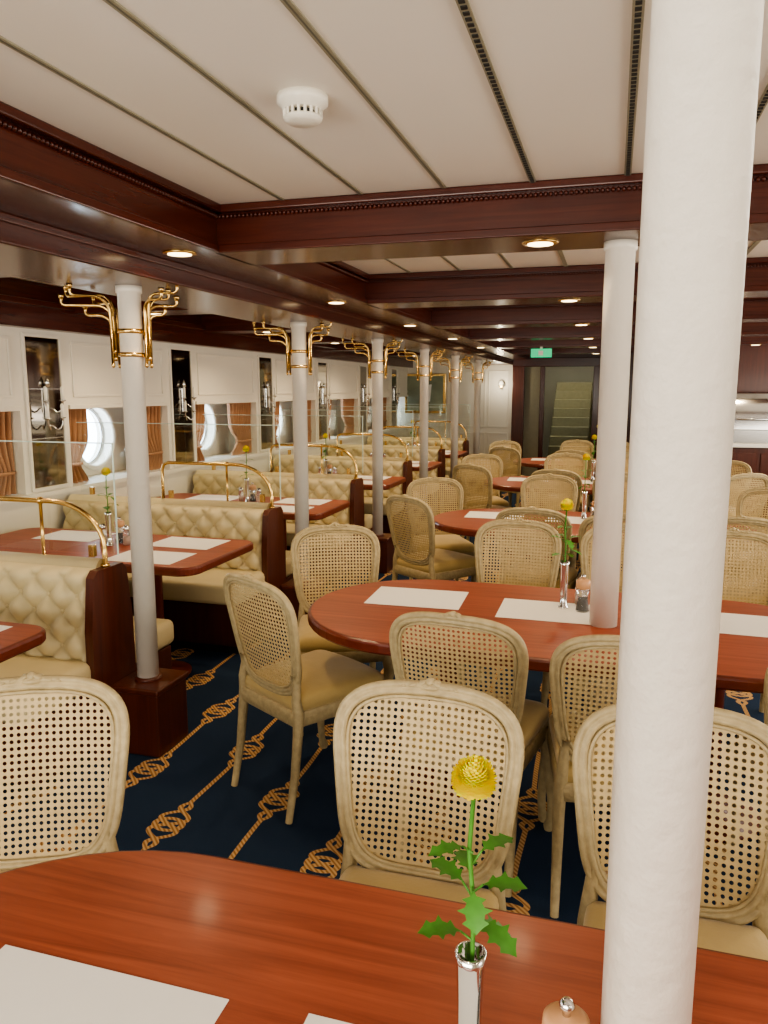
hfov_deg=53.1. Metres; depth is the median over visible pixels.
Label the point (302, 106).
smoke detector
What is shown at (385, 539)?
column
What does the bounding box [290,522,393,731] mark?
dining chair
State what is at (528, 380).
door
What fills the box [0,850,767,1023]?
dining table
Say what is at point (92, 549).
glass wall
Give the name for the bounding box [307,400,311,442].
curtain
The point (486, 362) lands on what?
bracket
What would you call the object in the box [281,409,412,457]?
glass wall
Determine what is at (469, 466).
dining chair
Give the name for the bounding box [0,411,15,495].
curtain
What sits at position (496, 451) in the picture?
dining chair
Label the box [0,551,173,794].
bench
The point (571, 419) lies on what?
staircase
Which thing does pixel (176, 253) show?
recessed light
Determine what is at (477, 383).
column
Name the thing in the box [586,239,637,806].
column
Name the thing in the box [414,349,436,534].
column
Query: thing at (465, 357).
bracket
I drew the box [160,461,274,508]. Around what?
rail
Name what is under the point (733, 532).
dining chair
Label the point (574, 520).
placemat
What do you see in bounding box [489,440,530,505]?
dining chair
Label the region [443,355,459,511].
column
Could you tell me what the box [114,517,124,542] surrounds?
pepper mill
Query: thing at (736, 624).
placemat
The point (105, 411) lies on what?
window
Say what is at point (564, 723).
dining chair
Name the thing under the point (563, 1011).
pepper mill
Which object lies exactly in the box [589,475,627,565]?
dining chair
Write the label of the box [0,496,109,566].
rail
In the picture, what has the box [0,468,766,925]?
floor
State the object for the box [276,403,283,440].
window
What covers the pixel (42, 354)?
wall mirror
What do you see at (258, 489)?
salt shaker
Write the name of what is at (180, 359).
wall mirror
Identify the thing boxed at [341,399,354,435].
curtain
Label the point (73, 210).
beam
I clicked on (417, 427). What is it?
rail
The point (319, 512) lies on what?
table
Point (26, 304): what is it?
crown molding
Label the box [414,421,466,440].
rail
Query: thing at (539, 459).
placemat
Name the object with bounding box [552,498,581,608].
vase
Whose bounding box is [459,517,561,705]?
dining chair
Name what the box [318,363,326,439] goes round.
wall mirror
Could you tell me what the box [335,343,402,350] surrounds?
beam
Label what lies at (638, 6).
trim
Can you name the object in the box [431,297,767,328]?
cross beam
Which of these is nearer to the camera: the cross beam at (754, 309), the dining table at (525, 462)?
the cross beam at (754, 309)
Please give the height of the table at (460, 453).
0.750 m
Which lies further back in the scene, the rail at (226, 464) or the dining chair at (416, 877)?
the rail at (226, 464)
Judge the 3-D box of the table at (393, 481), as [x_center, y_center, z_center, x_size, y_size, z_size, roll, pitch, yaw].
[-0.659,0.023,7.988,1.670,0.750,0.800,3,9,16]
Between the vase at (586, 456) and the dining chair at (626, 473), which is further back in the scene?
the dining chair at (626, 473)
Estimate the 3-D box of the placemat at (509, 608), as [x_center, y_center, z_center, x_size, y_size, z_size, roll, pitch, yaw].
[0.686,0.411,3.187,0.410,0.001,0.290,3,9,16]
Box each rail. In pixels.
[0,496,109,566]
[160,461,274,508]
[269,444,358,478]
[336,433,408,460]
[383,426,442,448]
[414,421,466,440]
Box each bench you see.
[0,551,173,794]
[63,494,292,653]
[193,470,371,584]
[273,454,418,539]
[327,444,448,513]
[367,437,468,486]
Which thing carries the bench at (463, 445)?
on the floor
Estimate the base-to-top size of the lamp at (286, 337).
0.363 m
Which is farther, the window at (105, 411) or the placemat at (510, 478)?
the placemat at (510, 478)
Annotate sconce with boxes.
[42,376,65,430]
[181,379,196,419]
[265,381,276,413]
[322,383,330,409]
[363,383,369,405]
[394,385,399,404]
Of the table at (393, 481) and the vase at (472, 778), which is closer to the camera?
the vase at (472, 778)
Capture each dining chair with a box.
[0,671,129,872]
[223,572,390,824]
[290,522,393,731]
[333,677,524,910]
[386,494,476,581]
[389,611,548,897]
[406,476,475,581]
[452,463,511,563]
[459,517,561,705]
[460,453,508,545]
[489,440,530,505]
[489,446,538,507]
[495,506,577,588]
[520,473,577,566]
[530,468,581,568]
[540,634,619,917]
[544,452,587,511]
[552,449,591,511]
[560,439,593,511]
[571,523,625,709]
[572,704,767,959]
[574,513,625,590]
[589,472,627,546]
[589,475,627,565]
[590,452,628,505]
[595,455,628,472]
[722,527,767,712]
[723,515,767,604]
[725,487,767,574]
[725,668,767,874]
[728,460,751,551]
[728,472,767,546]
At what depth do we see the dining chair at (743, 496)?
5.65 m
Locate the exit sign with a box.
[531,347,551,357]
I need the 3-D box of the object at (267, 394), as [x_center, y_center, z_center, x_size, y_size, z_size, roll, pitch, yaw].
[-1.295,-1.298,8.733,0.094,0.376,0.217,3,9,16]
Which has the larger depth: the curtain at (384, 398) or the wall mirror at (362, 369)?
the curtain at (384, 398)
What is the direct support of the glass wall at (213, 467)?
on the bench at (321, 486)
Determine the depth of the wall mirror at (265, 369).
8.74 m
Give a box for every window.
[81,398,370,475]
[81,408,116,469]
[200,404,216,452]
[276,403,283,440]
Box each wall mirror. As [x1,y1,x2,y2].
[24,336,66,488]
[171,349,193,461]
[259,357,272,449]
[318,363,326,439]
[360,366,366,431]
[392,369,395,425]
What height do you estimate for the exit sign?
0.135 m
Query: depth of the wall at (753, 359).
10.17 m
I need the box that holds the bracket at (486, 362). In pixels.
[459,360,492,382]
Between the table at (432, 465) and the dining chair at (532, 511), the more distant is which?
the table at (432, 465)
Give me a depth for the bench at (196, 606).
5.13 m
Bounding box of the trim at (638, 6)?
[0,0,767,272]
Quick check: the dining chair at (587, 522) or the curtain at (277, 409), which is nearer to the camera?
the dining chair at (587, 522)
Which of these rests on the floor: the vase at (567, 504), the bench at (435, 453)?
the bench at (435, 453)
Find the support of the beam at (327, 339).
attached to the ceiling
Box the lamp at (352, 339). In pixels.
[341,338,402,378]
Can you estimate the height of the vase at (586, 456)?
0.465 m
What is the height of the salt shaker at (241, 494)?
0.120 m
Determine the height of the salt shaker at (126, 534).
0.120 m
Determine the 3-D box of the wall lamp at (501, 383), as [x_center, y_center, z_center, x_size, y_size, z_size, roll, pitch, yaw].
[2.169,-2.365,14.213,0.110,0.140,0.135,3,9,16]
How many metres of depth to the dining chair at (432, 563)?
5.27 m
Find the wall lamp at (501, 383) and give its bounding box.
[498,380,503,387]
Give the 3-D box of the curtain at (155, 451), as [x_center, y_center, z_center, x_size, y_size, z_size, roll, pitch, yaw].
[-2.075,-0.649,6.687,0.120,0.578,0.466,3,10,19]
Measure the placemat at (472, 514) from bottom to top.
0.001 m
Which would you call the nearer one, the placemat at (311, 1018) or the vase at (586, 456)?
the placemat at (311, 1018)
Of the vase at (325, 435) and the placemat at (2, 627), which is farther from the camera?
the vase at (325, 435)
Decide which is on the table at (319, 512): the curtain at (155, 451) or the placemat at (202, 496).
the placemat at (202, 496)
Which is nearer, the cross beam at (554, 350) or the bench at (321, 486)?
the bench at (321, 486)
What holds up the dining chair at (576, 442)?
on the floor
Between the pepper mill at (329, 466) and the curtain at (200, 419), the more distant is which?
the pepper mill at (329, 466)
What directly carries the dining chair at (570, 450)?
on the floor
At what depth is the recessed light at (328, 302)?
4.67 m
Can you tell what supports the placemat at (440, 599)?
on the dining table at (341, 617)
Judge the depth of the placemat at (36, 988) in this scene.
1.16 m
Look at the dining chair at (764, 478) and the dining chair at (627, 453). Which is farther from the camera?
the dining chair at (627, 453)
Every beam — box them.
[0,101,529,364]
[67,288,209,316]
[200,314,290,333]
[213,163,767,264]
[281,332,364,343]
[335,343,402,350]
[365,257,767,308]
[383,350,434,355]
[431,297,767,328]
[470,322,767,340]
[494,336,767,348]
[512,347,633,354]
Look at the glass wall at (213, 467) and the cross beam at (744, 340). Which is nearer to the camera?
the glass wall at (213, 467)
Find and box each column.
[110,285,188,757]
[280,322,326,628]
[363,339,393,573]
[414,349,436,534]
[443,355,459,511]
[468,360,484,491]
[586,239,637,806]
[600,0,764,1023]
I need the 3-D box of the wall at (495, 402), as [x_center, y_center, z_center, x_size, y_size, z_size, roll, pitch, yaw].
[3.663,-1.751,13.982,7.350,2.360,0.112,3,9,16]
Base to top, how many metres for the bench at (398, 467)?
0.903 m
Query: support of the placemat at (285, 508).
on the table at (319, 512)
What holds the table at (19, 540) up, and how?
on the floor
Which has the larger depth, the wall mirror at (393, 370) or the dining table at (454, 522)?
the wall mirror at (393, 370)
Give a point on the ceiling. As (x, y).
(561, 67)
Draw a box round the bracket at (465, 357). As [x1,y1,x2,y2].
[432,355,472,381]
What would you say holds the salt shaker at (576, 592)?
on the placemat at (509, 608)
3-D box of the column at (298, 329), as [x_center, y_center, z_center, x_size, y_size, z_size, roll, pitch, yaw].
[-0.558,-0.224,5.273,0.250,2.097,0.270,3,9,16]
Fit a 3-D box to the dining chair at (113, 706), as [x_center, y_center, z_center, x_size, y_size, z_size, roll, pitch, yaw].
[-0.843,0.917,1.742,0.508,0.964,0.563,-1,9,-8]
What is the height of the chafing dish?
0.650 m
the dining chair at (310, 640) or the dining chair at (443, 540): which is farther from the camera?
the dining chair at (443, 540)
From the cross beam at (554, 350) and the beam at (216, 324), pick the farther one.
the cross beam at (554, 350)
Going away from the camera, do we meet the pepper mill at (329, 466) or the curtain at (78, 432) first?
the curtain at (78, 432)
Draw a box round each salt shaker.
[100,524,106,543]
[123,525,129,545]
[238,487,243,501]
[256,488,261,502]
[575,577,581,603]
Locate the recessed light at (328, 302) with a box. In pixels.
[326,301,346,303]
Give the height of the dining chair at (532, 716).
0.964 m
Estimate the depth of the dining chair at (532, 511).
4.71 m
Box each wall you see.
[0,326,408,533]
[0,440,118,556]
[76,422,280,501]
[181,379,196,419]
[202,414,362,473]
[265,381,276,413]
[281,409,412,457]
[322,383,330,409]
[334,406,446,445]
[363,383,369,405]
[394,385,399,404]
[397,353,633,471]
[418,404,469,437]
[543,366,593,457]
[737,345,767,391]
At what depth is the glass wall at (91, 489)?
5.23 m
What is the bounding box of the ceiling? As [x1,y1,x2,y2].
[0,0,767,286]
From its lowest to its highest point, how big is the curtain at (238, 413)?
0.578 m
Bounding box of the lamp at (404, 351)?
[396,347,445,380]
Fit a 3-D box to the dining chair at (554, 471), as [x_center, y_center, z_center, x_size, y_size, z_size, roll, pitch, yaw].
[1.630,0.045,7.195,0.508,0.964,0.563,4,10,22]
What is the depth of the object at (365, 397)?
12.11 m
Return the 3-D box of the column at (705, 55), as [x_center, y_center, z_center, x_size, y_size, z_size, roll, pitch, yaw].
[0.326,0.340,0.913,0.118,2.360,0.118,3,9,16]
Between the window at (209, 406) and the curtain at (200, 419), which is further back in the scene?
the window at (209, 406)
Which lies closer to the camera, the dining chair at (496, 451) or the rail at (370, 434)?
the rail at (370, 434)
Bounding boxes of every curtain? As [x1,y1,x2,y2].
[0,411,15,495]
[68,409,88,482]
[146,406,162,469]
[195,404,204,461]
[227,402,251,455]
[274,401,279,447]
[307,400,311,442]
[328,399,331,438]
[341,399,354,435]
[367,398,368,431]
[383,397,386,428]
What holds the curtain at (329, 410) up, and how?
hanging from the wall at (88, 378)
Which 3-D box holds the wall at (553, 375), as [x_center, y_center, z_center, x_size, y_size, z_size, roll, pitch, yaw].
[3.777,-2.344,15.977,2.000,2.900,3.890,3,9,16]
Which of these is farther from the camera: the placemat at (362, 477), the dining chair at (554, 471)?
the placemat at (362, 477)
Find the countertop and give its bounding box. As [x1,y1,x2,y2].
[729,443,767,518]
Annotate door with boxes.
[511,357,600,477]
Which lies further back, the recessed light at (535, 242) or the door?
the door
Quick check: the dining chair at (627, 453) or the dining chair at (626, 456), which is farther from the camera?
the dining chair at (627, 453)
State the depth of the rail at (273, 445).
6.92 m
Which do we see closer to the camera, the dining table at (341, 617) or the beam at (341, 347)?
the dining table at (341, 617)
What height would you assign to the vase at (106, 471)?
0.465 m
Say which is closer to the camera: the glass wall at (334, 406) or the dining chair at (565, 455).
the dining chair at (565, 455)
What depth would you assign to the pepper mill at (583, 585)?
3.16 m
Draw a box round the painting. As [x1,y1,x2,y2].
[405,373,445,412]
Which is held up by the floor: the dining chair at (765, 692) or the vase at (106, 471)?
the dining chair at (765, 692)
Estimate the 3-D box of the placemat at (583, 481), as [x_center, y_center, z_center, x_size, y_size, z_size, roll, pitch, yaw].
[2.005,-0.295,7.600,0.410,0.001,0.290,3,9,16]
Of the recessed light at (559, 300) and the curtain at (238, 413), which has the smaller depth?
the recessed light at (559, 300)
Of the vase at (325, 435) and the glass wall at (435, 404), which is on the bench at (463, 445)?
the glass wall at (435, 404)
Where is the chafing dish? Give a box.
[733,392,767,443]
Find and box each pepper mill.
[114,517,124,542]
[249,482,255,501]
[327,463,331,473]
[542,996,589,1023]
[575,574,590,612]
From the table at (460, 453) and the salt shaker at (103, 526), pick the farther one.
the table at (460, 453)
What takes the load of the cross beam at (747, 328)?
attached to the ceiling
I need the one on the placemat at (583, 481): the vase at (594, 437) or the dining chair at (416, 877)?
the vase at (594, 437)
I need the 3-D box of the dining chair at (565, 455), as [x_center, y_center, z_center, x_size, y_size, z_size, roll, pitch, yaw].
[1.978,-0.158,8.462,0.508,0.964,0.563,2,9,15]
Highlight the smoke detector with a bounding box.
[277,86,327,127]
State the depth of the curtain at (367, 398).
12.65 m
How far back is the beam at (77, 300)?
5.35 m
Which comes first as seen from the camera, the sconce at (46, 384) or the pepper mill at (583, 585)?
the pepper mill at (583, 585)
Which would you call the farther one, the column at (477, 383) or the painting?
the painting
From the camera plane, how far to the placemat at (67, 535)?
4.79 m
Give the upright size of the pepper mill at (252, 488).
0.156 m
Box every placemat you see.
[0,625,12,630]
[0,945,228,1023]
[31,530,115,541]
[108,550,196,564]
[153,536,230,549]
[186,494,238,500]
[274,498,331,504]
[274,505,313,511]
[304,1013,350,1023]
[358,475,389,479]
[363,480,371,483]
[364,586,468,609]
[465,511,524,518]
[495,598,589,624]
[507,477,525,480]
[531,458,548,460]
[545,516,587,523]
[574,480,592,483]
[719,613,767,637]
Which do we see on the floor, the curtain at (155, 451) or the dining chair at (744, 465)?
the dining chair at (744, 465)
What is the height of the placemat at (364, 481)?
0.001 m
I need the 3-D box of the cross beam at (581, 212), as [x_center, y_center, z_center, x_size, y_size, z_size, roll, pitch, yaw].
[1.648,-1.018,2.486,4.720,0.175,0.370,3,9,16]
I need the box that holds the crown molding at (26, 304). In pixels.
[0,277,414,367]
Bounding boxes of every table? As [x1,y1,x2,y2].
[0,528,252,673]
[0,621,45,662]
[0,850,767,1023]
[156,493,349,550]
[308,579,767,842]
[359,475,405,489]
[412,461,441,470]
[434,509,756,564]
[445,450,467,457]
[484,476,626,559]
[513,457,627,470]
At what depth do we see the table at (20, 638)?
2.86 m
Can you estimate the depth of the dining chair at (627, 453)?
8.90 m
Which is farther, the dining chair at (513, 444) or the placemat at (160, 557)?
the dining chair at (513, 444)
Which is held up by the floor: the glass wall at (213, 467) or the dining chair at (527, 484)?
the dining chair at (527, 484)
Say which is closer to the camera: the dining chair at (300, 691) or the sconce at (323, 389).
the dining chair at (300, 691)
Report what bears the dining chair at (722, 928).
on the floor
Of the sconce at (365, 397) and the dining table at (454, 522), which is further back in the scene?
the sconce at (365, 397)
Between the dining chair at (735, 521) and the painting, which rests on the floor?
the dining chair at (735, 521)
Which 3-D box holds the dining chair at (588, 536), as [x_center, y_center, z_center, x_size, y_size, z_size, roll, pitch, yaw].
[1.216,0.571,3.904,0.508,0.964,0.563,3,9,16]
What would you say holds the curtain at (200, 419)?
hanging from the wall at (88, 378)
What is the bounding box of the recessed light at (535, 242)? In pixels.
[522,239,558,246]
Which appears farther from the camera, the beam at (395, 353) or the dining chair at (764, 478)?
the beam at (395, 353)
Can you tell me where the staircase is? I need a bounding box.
[547,382,592,470]
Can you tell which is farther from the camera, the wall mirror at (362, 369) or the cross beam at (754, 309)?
the wall mirror at (362, 369)
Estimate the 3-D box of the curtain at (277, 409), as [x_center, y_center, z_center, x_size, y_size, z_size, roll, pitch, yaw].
[-1.325,-1.050,9.196,0.120,0.578,0.315,2,9,12]
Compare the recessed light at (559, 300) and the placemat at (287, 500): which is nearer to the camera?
the recessed light at (559, 300)
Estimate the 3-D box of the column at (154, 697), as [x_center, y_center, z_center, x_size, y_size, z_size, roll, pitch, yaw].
[-1.093,0.062,3.484,0.250,2.097,0.270,3,9,16]
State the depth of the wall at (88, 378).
6.76 m
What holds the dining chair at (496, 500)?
on the floor
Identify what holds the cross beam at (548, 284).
attached to the ceiling
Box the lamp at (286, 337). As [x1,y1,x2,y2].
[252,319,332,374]
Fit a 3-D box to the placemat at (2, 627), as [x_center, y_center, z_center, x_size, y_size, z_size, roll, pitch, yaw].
[-1.677,0.456,2.903,0.410,0.001,0.290,3,10,17]
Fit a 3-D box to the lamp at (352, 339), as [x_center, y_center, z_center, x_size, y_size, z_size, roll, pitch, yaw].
[-0.106,-1.375,6.875,0.552,0.363,0.267,0,9,-2]
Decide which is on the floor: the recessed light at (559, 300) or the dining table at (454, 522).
the dining table at (454, 522)
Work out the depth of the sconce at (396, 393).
13.81 m
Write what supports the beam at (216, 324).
attached to the ceiling
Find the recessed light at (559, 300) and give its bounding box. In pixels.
[558,299,580,301]
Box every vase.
[97,467,118,545]
[240,446,252,501]
[322,433,329,473]
[418,755,527,1023]
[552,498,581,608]
[578,453,591,519]
[588,435,596,481]
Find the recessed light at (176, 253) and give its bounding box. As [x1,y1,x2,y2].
[162,250,196,256]
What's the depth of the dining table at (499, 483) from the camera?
7.42 m
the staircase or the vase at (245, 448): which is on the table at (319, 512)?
the vase at (245, 448)

